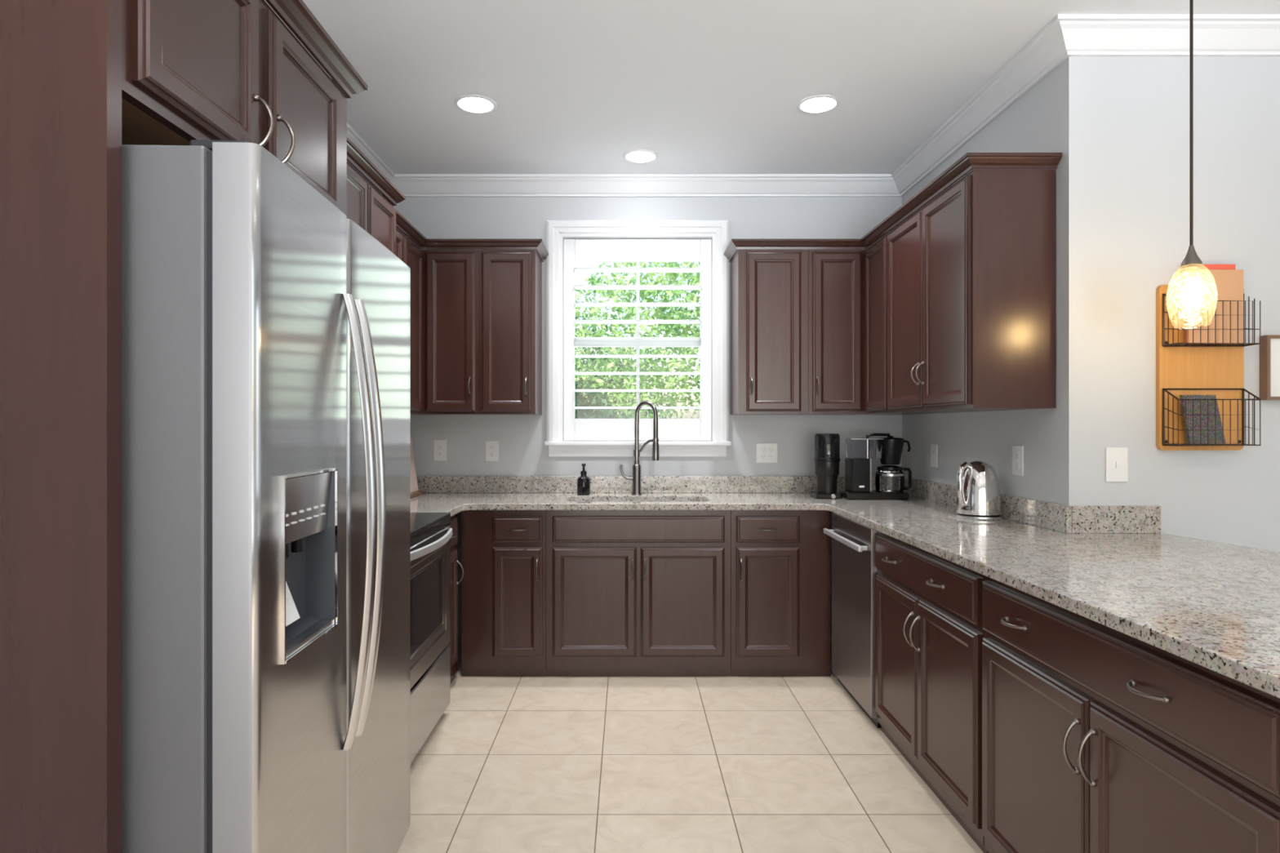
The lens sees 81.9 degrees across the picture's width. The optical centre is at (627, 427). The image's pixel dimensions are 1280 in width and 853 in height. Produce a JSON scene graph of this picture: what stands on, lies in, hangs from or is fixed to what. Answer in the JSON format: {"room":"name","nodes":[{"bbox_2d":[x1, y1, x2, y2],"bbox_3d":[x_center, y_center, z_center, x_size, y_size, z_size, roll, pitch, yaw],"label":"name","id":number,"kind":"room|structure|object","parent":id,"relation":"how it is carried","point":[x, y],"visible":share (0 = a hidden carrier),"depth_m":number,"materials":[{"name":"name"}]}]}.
{"room":"kitchen","nodes":[
{"label":"kitchen","id":0,"kind":"room"},
{"bbox_2d":[393,196,902,643],"bbox_3d":[0.149,-0.097,4.565,3.275,2.820,0.150,0,0,0],"label":"wall","id":1,"kind":"structure","parent":0,"point":[522,451],"depth_m":4.49,"materials":[{"name":"grey paint"}]},
{"bbox_2d":[433,440,446,461],"bbox_3d":[-1.142,0.142,4.486,0.080,0.128,0.008,0,0,0],"label":"wall outlet","id":2,"kind":"object","parent":1,"relation":"attached to","point":[439,446],"visible":1,"depth_m":4.48,"materials":[{"name":"white plastic"}]},
{"bbox_2d":[437,444,442,449],"bbox_3d":[-1.142,0.121,4.483,0.033,0.033,0.002,0,0,0],"label":"socket","id":3,"kind":"object","parent":2,"relation":"attached to","point":[439,446],"depth_m":4.48,"materials":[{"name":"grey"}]},
{"bbox_2d":[437,451,442,456],"bbox_3d":[-1.142,0.163,4.483,0.033,0.033,0.002,0,0,0],"label":"socket","id":4,"kind":"object","parent":2,"relation":"attached to","point":[439,453],"depth_m":4.48,"materials":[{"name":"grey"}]},
{"bbox_2d":[400,231,481,414],"bbox_3d":[-1.163,-0.538,4.138,0.645,0.928,0.697,0,0,0],"label":"upper cabinet","id":5,"kind":"object","parent":1,"relation":"attached to","point":[445,283],"visible":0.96,"depth_m":4.15,"materials":[{"name":"brown wood"}]},
{"bbox_2d":[485,440,498,461],"bbox_3d":[-0.826,0.145,4.486,0.080,0.124,0.008,0,0,0],"label":"wall outlet","id":6,"kind":"object","parent":1,"relation":"attached to","point":[491,446],"visible":1,"depth_m":4.48,"materials":[{"name":"white plastic"}]},
{"bbox_2d":[488,444,494,450],"bbox_3d":[-0.826,0.124,4.483,0.033,0.033,0.002,0,0,0],"label":"socket","id":7,"kind":"object","parent":6,"relation":"attached to","point":[491,447],"depth_m":4.48,"materials":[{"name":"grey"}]},
{"bbox_2d":[488,452,494,457],"bbox_3d":[-0.826,0.166,4.483,0.033,0.033,0.002,0,0,0],"label":"socket","id":8,"kind":"object","parent":6,"relation":"attached to","point":[491,454],"depth_m":4.48,"materials":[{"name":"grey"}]},
{"bbox_2d":[479,249,542,414],"bbox_3d":[-0.680,-0.538,4.298,0.315,0.928,0.378,0,0,0],"label":"upper cabinet","id":9,"kind":"object","parent":1,"relation":"attached to","point":[510,281],"visible":1,"depth_m":4.16,"materials":[{"name":"brown wood"}]},
{"bbox_2d":[395,208,548,262],"bbox_3d":[-0.895,-1.028,4.073,1.170,0.050,0.503,0,0,-44],"label":"crown molding","id":10,"kind":"structure","parent":9,"relation":"on","point":[402,224],"depth_m":4.13,"materials":[{"name":"brown wood"}]},
{"bbox_2d":[544,220,731,456],"bbox_3d":[0.059,-0.537,4.537,1.126,1.433,0.205,0,0,0],"label":"window","id":11,"kind":"structure","parent":1,"relation":"in","point":[718,230],"depth_m":4.47,"materials":[{"name":"white paint"}]},
{"bbox_2d":[563,239,711,440],"bbox_3d":[0.059,-0.532,4.524,0.903,1.230,0.100,0,0,0],"label":"plantation shutter","id":12,"kind":"object","parent":11,"relation":"attached to","point":[574,250],"visible":0.96,"depth_m":4.49,"materials":[{"name":"white paint"}]},
{"bbox_2d":[391,173,901,196],"bbox_3d":[0.089,-1.454,4.440,3.155,0.105,0.100,0,0,0],"label":"trim","id":13,"kind":"structure","parent":1,"relation":"attached to","point":[409,184],"depth_m":4.43,"materials":[{"name":"white paint"}]},
{"bbox_2d":[416,475,899,493],"bbox_3d":[0.089,0.347,4.478,3.107,0.103,0.020,0,0,0],"label":"backsplash","id":14,"kind":"structure","parent":1,"relation":"attached to","point":[427,484],"depth_m":4.47,"materials":[{"name":"stone"}]},
{"bbox_2d":[755,443,777,462],"bbox_3d":[0.844,0.158,4.486,0.128,0.120,0.008,0,0,0],"label":"wall outlet","id":15,"kind":"object","parent":1,"relation":"attached to","point":[765,452],"visible":1,"depth_m":4.48,"materials":[{"name":"white plastic"}]},
{"bbox_2d":[760,447,765,452],"bbox_3d":[0.821,0.137,4.483,0.033,0.033,0.002,0,0,0],"label":"socket","id":16,"kind":"object","parent":15,"relation":"attached to","point":[762,449],"depth_m":4.48,"materials":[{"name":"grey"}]},
{"bbox_2d":[760,453,765,459],"bbox_3d":[0.821,0.179,4.483,0.033,0.033,0.002,0,0,0],"label":"socket","id":17,"kind":"object","parent":15,"relation":"attached to","point":[762,455],"depth_m":4.48,"materials":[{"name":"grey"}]},
{"bbox_2d":[768,447,773,452],"bbox_3d":[0.867,0.137,4.483,0.033,0.033,0.002,0,0,0],"label":"socket","id":18,"kind":"object","parent":15,"relation":"attached to","point":[770,449],"depth_m":4.48,"materials":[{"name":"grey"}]},
{"bbox_2d":[768,453,773,459],"bbox_3d":[0.867,0.179,4.483,0.033,0.033,0.002,0,0,0],"label":"socket","id":19,"kind":"object","parent":15,"relation":"attached to","point":[770,455],"depth_m":4.48,"materials":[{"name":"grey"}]},
{"bbox_2d":[730,249,808,414],"bbox_3d":[0.820,-0.538,4.298,0.396,0.928,0.378,0,0,0],"label":"upper cabinet","id":20,"kind":"object","parent":1,"relation":"attached to","point":[769,288],"visible":1,"depth_m":4.16,"materials":[{"name":"brown wood"}]},
{"bbox_2d":[724,152,1062,262],"bbox_3d":[1.205,-1.028,3.703,0.686,0.050,1.977,0,0,-29],"label":"crown molding","id":21,"kind":"structure","parent":20,"relation":"on","point":[969,162],"depth_m":3.36,"materials":[{"name":"brown wood"}]},
{"bbox_2d":[397,643,983,852],"bbox_3d":[2.506,1.373,0.445,8.288,0.120,8.390,0,0,0],"label":"floor","id":22,"kind":"structure","parent":0,"point":[511,764],"depth_m":2.82,"materials":[{"name":"beige tile"}]},
{"bbox_2d":[0,0,121,852],"bbox_3d":[-1.125,0.196,1.098,0.721,2.235,0.032,0,0,0],"label":"end panel","id":23,"kind":"object","parent":22,"relation":"on","point":[60,60],"visible":1,"depth_m":1.08,"materials":[{"name":"brown wood"}]},
{"bbox_2d":[121,139,410,852],"bbox_3d":[-0.953,0.429,1.583,0.868,1.768,0.914,0,0,-2],"label":"refrigerator","id":24,"kind":"object","parent":22,"relation":"on","point":[266,332],"visible":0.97,"depth_m":1.15,"materials":[{"name":"grey metal"}]},
{"bbox_2d":[410,512,452,763],"bbox_3d":[-1.122,0.853,3.014,0.716,0.921,0.756,0,0,0],"label":"range","id":25,"kind":"object","parent":22,"relation":"on","point":[431,533],"visible":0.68,"depth_m":3.04,"materials":[{"name":"silver metal"}]},
{"bbox_2d":[410,512,450,537],"bbox_3d":[-1.147,0.405,3.014,0.665,0.026,0.756,0,0,0],"label":"cooktop","id":26,"kind":"object","parent":25,"relation":"in","point":[422,524],"depth_m":3.12,"materials":[{"name":"black glass"}]},
{"bbox_2d":[448,514,463,683],"bbox_3d":[-1.159,0.875,3.639,0.641,0.877,0.468,0,0,0],"label":"base cabinet","id":27,"kind":"object","parent":22,"relation":"on","point":[454,562],"visible":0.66,"depth_m":3.75,"materials":[{"name":"brown wood"}]},
{"bbox_2d":[461,510,546,676],"bbox_3d":[-0.653,0.875,4.153,0.443,0.877,0.666,0,0,0],"label":"base cabinet","id":28,"kind":"object","parent":22,"relation":"on","point":[504,552],"visible":0.98,"depth_m":3.88,"materials":[{"name":"brown wood"}]},
{"bbox_2d":[546,510,730,676],"bbox_3d":[0.055,0.875,4.153,0.970,0.877,0.666,0,0,0],"label":"base cabinet","id":29,"kind":"object","parent":22,"relation":"on","point":[629,593],"visible":0.98,"depth_m":3.87,"materials":[{"name":"brown wood"}]},
{"bbox_2d":[730,510,831,676],"bbox_3d":[0.804,0.875,4.153,0.524,0.877,0.666,0,0,0],"label":"base cabinet","id":30,"kind":"object","parent":22,"relation":"on","point":[780,560],"visible":0.96,"depth_m":3.87,"materials":[{"name":"brown wood"}]},
{"bbox_2d":[823,511,880,728],"bbox_3d":[1.324,0.877,3.526,0.628,0.872,0.625,0,0,0],"label":"dishwasher","id":31,"kind":"object","parent":22,"relation":"on","point":[854,571],"visible":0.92,"depth_m":3.44,"materials":[{"name":"silver metal"}]},
{"bbox_2d":[875,531,988,852],"bbox_3d":[1.346,0.875,2.729,0.634,0.877,0.952,0,0,0],"label":"base cabinet","id":32,"kind":"object","parent":22,"relation":"on","point":[930,633],"visible":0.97,"depth_m":2.59,"materials":[{"name":"brown wood"}]},
{"bbox_2d":[982,575,1279,852],"bbox_3d":[1.346,0.875,1.718,0.634,0.877,1.057,0,0,0],"label":"base cabinet","id":33,"kind":"object","parent":22,"relation":"on","point":[1097,738],"visible":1,"depth_m":1.65,"materials":[{"name":"brown wood"}]},
{"bbox_2d":[410,493,1279,698],"bbox_3d":[0.327,0.416,2.814,3.626,0.034,3.348,0,0,0],"label":"countertop","id":34,"kind":"structure","parent":33,"relation":"on","point":[1213,606],"depth_m":2.17,"materials":[{"name":"stone"}]},
{"bbox_2d":[410,435,422,497],"bbox_3d":[-1.263,0.199,4.200,0.092,0.400,0.340,0,0,0],"label":"cutting board","id":35,"kind":"object","parent":34,"relation":"on","point":[415,492],"visible":0.33,"depth_m":4.30,"materials":[{"name":"brown wood"}]},
{"bbox_2d":[577,463,590,495],"bbox_3d":[-0.262,0.307,4.360,0.077,0.184,0.077,0,0,37],"label":"soap dispenser","id":36,"kind":"object","parent":34,"relation":"on","point":[583,482],"visible":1,"depth_m":4.33,"materials":[{"name":"black glass"}]},
{"bbox_2d":[577,475,590,495],"bbox_3d":[-0.262,0.340,4.360,0.078,0.118,0.078,0,0,0],"label":"bottle","id":37,"kind":"object","parent":36,"relation":"attached to","point":[583,482],"depth_m":4.33,"materials":[{"name":"black glass"}]},
{"bbox_2d":[620,400,659,494],"bbox_3d":[0.074,0.121,4.360,0.237,0.556,0.074,0,0,18],"label":"kitchen faucet","id":38,"kind":"object","parent":34,"relation":"on","point":[636,477],"visible":1,"depth_m":4.35,"materials":[{"name":"grey metal"}]},
{"bbox_2d":[809,432,841,498],"bbox_3d":[1.123,0.216,4.167,0.154,0.366,0.170,0,0,0],"label":"coffee grinder","id":39,"kind":"object","parent":34,"relation":"on","point":[827,445],"visible":1,"depth_m":4.12,"materials":[{"name":"black plastic"}]},
{"bbox_2d":[839,433,911,499],"bbox_3d":[1.384,0.216,4.117,0.371,0.366,0.177,0,0,0],"label":"coffee maker","id":40,"kind":"object","parent":34,"relation":"on","point":[858,471],"visible":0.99,"depth_m":4.05,"materials":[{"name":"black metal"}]},
{"bbox_2d":[876,435,904,464],"bbox_3d":[1.460,0.127,4.108,0.146,0.160,0.146,0,0,0],"label":"basket","id":41,"kind":"object","parent":40,"relation":"on","point":[890,448],"depth_m":4.06,"materials":[{"name":"black plastic"}]},
{"bbox_2d":[954,460,1004,520],"bbox_3d":[1.545,0.273,3.250,0.200,0.252,0.200,0,0,18],"label":"electric kettle","id":42,"kind":"object","parent":34,"relation":"on","point":[979,494],"visible":1,"depth_m":3.19,"materials":[{"name":"silver metal"}]},
{"bbox_2d":[264,0,1279,173],"bbox_3d":[2.506,-1.582,0.445,8.288,0.150,8.390,0,0,0],"label":"ceiling","id":43,"kind":"structure","parent":0,"point":[706,86],"depth_m":3.15,"materials":[{"name":"white paint"}]},
{"bbox_2d":[453,94,497,113],"bbox_3d":[-0.710,-1.496,3.440,0.196,0.020,0.196,0,0,0],"label":"recessed light","id":44,"kind":"object","parent":43,"relation":"in","point":[474,104],"visible":1,"depth_m":3.41,"materials":[{"name":"white paint"}]},
{"bbox_2d":[622,149,657,163],"bbox_3d":[0.070,-1.496,4.100,0.196,0.020,0.196,0,0,0],"label":"recessed light","id":45,"kind":"object","parent":43,"relation":"in","point":[638,156],"visible":1,"depth_m":4.07,"materials":[{"name":"white paint"}]},
{"bbox_2d":[796,94,839,113],"bbox_3d":[0.887,-1.496,3.440,0.196,0.020,0.196,0,0,0],"label":"recessed light","id":46,"kind":"object","parent":43,"relation":"in","point":[818,104],"visible":1,"depth_m":3.41,"materials":[{"name":"white paint"}]},
{"bbox_2d":[1179,0,1203,308],"bbox_3d":[1.798,-0.911,2.355,0.130,1.189,0.130,0,0,0],"label":"pendant lamp","id":47,"kind":"object","parent":43,"relation":"hanging from","point":[1191,296],"visible":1,"depth_m":2.35,"materials":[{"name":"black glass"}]},
{"bbox_2d":[1186,265,1196,279],"bbox_3d":[1.798,-0.493,2.355,0.027,0.042,0.027,0,0,0],"label":"socket","id":48,"kind":"object","parent":47,"relation":"attached to","point":[1191,270],"depth_m":2.34,"materials":[{"name":"grey metal"}]},
{"bbox_2d":[902,56,1100,506],"bbox_3d":[1.727,-0.097,3.640,0.120,2.820,1.700,0,0,0],"label":"wall","id":49,"kind":"structure","parent":0,"point":[1060,113],"depth_m":2.85,"materials":[{"name":"grey paint"}]},
{"bbox_2d":[805,231,936,414],"bbox_3d":[1.342,-0.538,4.138,0.644,0.928,0.697,0,0,0],"label":"upper cabinet","id":50,"kind":"object","parent":49,"relation":"attached to","point":[847,289],"visible":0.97,"depth_m":4.14,"materials":[{"name":"brown wood"}]},
{"bbox_2d":[930,444,937,467],"bbox_3d":[1.663,0.155,4.010,0.008,0.124,0.080,0,0,0],"label":"wall outlet","id":51,"kind":"object","parent":49,"relation":"attached to","point":[934,447],"visible":1,"depth_m":4.00,"materials":[{"name":"white plastic"}]},
{"bbox_2d":[887,169,1055,413],"bbox_3d":[1.475,-0.538,3.329,0.378,0.928,0.918,0,0,0],"label":"upper cabinet","id":52,"kind":"object","parent":49,"relation":"attached to","point":[971,273],"visible":1,"depth_m":2.87,"materials":[{"name":"brown wood"}]},
{"bbox_2d":[891,13,1068,196],"bbox_3d":[1.617,-1.454,3.590,0.100,0.105,1.800,0,0,0],"label":"trim","id":53,"kind":"structure","parent":49,"relation":"attached to","point":[1046,50],"depth_m":3.29,"materials":[{"name":"white paint"}]},
{"bbox_2d":[903,476,1071,533],"bbox_3d":[1.655,0.347,3.628,0.020,0.103,1.720,0,0,0],"label":"backsplash","id":54,"kind":"structure","parent":49,"relation":"attached to","point":[1048,515],"depth_m":3.10,"materials":[{"name":"stone"}]},
{"bbox_2d":[1012,445,1023,475],"bbox_3d":[1.663,0.143,3.150,0.008,0.128,0.085,0,0,0],"label":"wall outlet","id":55,"kind":"object","parent":49,"relation":"attached to","point":[1017,451],"visible":1,"depth_m":3.14,"materials":[{"name":"white plastic"}]},
{"bbox_2d":[1014,452,1018,459],"bbox_3d":[1.660,0.122,3.150,0.002,0.033,0.033,0,0,0],"label":"socket","id":56,"kind":"object","parent":55,"relation":"attached to","point":[1016,454],"depth_m":3.15,"materials":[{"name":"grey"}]},
{"bbox_2d":[1014,462,1018,469],"bbox_3d":[1.660,0.164,3.150,0.002,0.033,0.033,0,0,0],"label":"socket","id":57,"kind":"object","parent":55,"relation":"attached to","point":[1016,464],"depth_m":3.15,"materials":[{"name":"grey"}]},
{"bbox_2d":[1100,56,1279,551],"bbox_3d":[4.218,-0.097,2.850,4.863,2.820,0.120,0,0,0],"label":"wall","id":58,"kind":"structure","parent":0,"point":[1232,497],"depth_m":2.79,"materials":[{"name":"grey paint"}]},
{"bbox_2d":[1070,505,1160,533],"bbox_3d":[1.833,0.347,2.778,0.333,0.103,0.020,0,0,0],"label":"backsplash","id":59,"kind":"structure","parent":58,"relation":"attached to","point":[1085,518],"depth_m":2.77,"materials":[{"name":"stone"}]},
{"bbox_2d":[1105,447,1127,481],"bbox_3d":[1.845,0.142,2.785,0.082,0.130,0.010,0,0,0],"label":"light switch","id":60,"kind":"object","parent":58,"relation":"attached to","point":[1116,458],"visible":1,"depth_m":2.78,"materials":[{"name":"white plastic"}]},
{"bbox_2d":[1057,13,1279,56],"bbox_3d":[4.034,-1.454,2.740,4.933,0.105,0.100,0,0,0],"label":"trim","id":61,"kind":"structure","parent":58,"relation":"attached to","point":[1084,34],"depth_m":2.73,"materials":[{"name":"white paint"}]},
{"bbox_2d":[1155,284,1261,450],"bbox_3d":[2.154,-0.224,2.739,0.317,0.622,0.098,0,0,0],"label":"wall organizer","id":62,"kind":"object","parent":58,"relation":"attached to","point":[1182,367],"visible":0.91,"depth_m":2.77,"materials":[{"name":"brown wood"}]},
{"bbox_2d":[1179,395,1226,444],"bbox_3d":[2.122,-0.029,2.725,0.155,0.180,0.021,0,0,0],"label":"notebook","id":63,"kind":"object","parent":62,"relation":"in","point":[1188,402],"visible":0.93,"depth_m":2.72,"materials":[{"name":"grey paper"}]},
{"bbox_2d":[1186,264,1235,342],"bbox_3d":[2.168,-0.458,2.747,0.177,0.296,0.012,0,0,0],"label":"folder","id":64,"kind":"object","parent":62,"relation":"in","point":[1203,266],"visible":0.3,"depth_m":2.74,"materials":[{"name":"red paper"}]},
{"bbox_2d":[1162,293,1261,346],"bbox_3d":[2.156,-0.401,2.730,0.306,0.199,0.081,0,0,0],"label":"basket","id":65,"kind":"object","parent":62,"relation":"on","point":[1174,313],"depth_m":2.74,"materials":[{"name":"brown metal"}]},
{"bbox_2d":[1162,388,1261,445],"bbox_3d":[2.156,-0.038,2.730,0.306,0.216,0.081,0,0,0],"label":"basket","id":66,"kind":"object","parent":62,"relation":"on","point":[1230,402],"depth_m":2.77,"materials":[{"name":"brown metal"}]},
{"bbox_2d":[1186,269,1243,343],"bbox_3d":[2.171,-0.446,2.728,0.202,0.272,0.010,0,0,0],"label":"folder","id":67,"kind":"object","parent":62,"relation":"in","point":[1215,284],"visible":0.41,"depth_m":2.72,"materials":[{"name":"brown paper"}]},
{"bbox_2d":[1259,334,1279,399],"bbox_3d":[2.556,-0.223,2.772,0.340,0.242,0.035,0,0,0],"label":"picture frame","id":68,"kind":"object","parent":58,"relation":"attached to","point":[1269,347],"visible":0.97,"depth_m":2.76,"materials":[{"name":"brown wood"}]},
{"bbox_2d":[1270,338,1279,396],"bbox_3d":[2.556,-0.223,2.775,0.316,0.218,0.022,0,0,0],"label":"picture","id":69,"kind":"object","parent":68,"relation":"attached to","point":[1274,343],"depth_m":2.76,"materials":[{"name":"white"}]},
{"bbox_3d":[-1.563,-0.097,0.445,0.150,2.820,8.390,0,0,0],"label":"wall","id":70,"kind":"structure","parent":0,"visible":0},
{"bbox_2d":[121,0,367,218],"bbox_3d":[-1.101,-0.743,1.589,0.756,0.446,0.997,0,0,0],"label":"upper cabinet","id":71,"kind":"object","parent":70,"relation":"attached to","point":[192,69],"depth_m":1.47,"materials":[{"name":"brown wood"}]},
{"bbox_2d":[346,122,394,192],"bbox_3d":[-1.438,-1.454,0.445,0.100,0.105,8.090,0,0,0],"label":"trim","id":72,"kind":"structure","parent":70,"relation":"attached to","point":[352,135],"depth_m":4.00,"materials":[{"name":"white paint"}]},
{"bbox_2d":[346,137,405,255],"bbox_3d":[-1.264,-0.825,3.103,0.441,0.536,0.807,0,0,0],"label":"upper cabinet","id":73,"kind":"object","parent":70,"relation":"attached to","point":[366,206],"depth_m":3.11,"materials":[{"name":"brown wood"}]},
{"bbox_2d":[395,227,403,262],"bbox_3d":[-1.315,-0.538,3.631,0.340,0.928,0.313,0,0,0],"label":"upper cabinet","id":74,"kind":"object","parent":70,"relation":"attached to","point":[399,237],"visible":0.12,"depth_m":3.72,"materials":[{"name":"brown wood"}]},
{"label":"outside","id":75,"kind":"structure","parent":0,"visible":0},
{"bbox_3d":[1.000,1.503,15.325,30.000,0.120,21.350,0,0,0],"label":"ground","id":76,"kind":"structure","parent":75,"visible":0},
{"bbox_2d":[574,380,630,418],"bbox_3d":[-0.861,0.457,7.656,2.211,1.981,1.323,0,0,0],"label":"leafy shrub","id":77,"kind":"object","parent":76,"relation":"on","point":[579,399],"visible":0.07,"depth_m":7.59,"materials":[{"name":"green plant"}]},
{"bbox_2d":[574,301,673,418],"bbox_3d":[-1.256,-0.440,12.649,4.108,3.777,2.093,0,0,0],"label":"leafy tree","id":78,"kind":"object","parent":76,"relation":"on","point":[609,381],"visible":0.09,"depth_m":12.48,"materials":[{"name":"green plant"}]},
{"bbox_2d":[574,262,700,418],"bbox_3d":[1.239,-0.766,9.636,4.317,4.429,2.027,0,0,6],"label":"leafy tree","id":79,"kind":"object","parent":76,"relation":"on","point":[685,313],"visible":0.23,"depth_m":9.50,"materials":[{"name":"green plant"}]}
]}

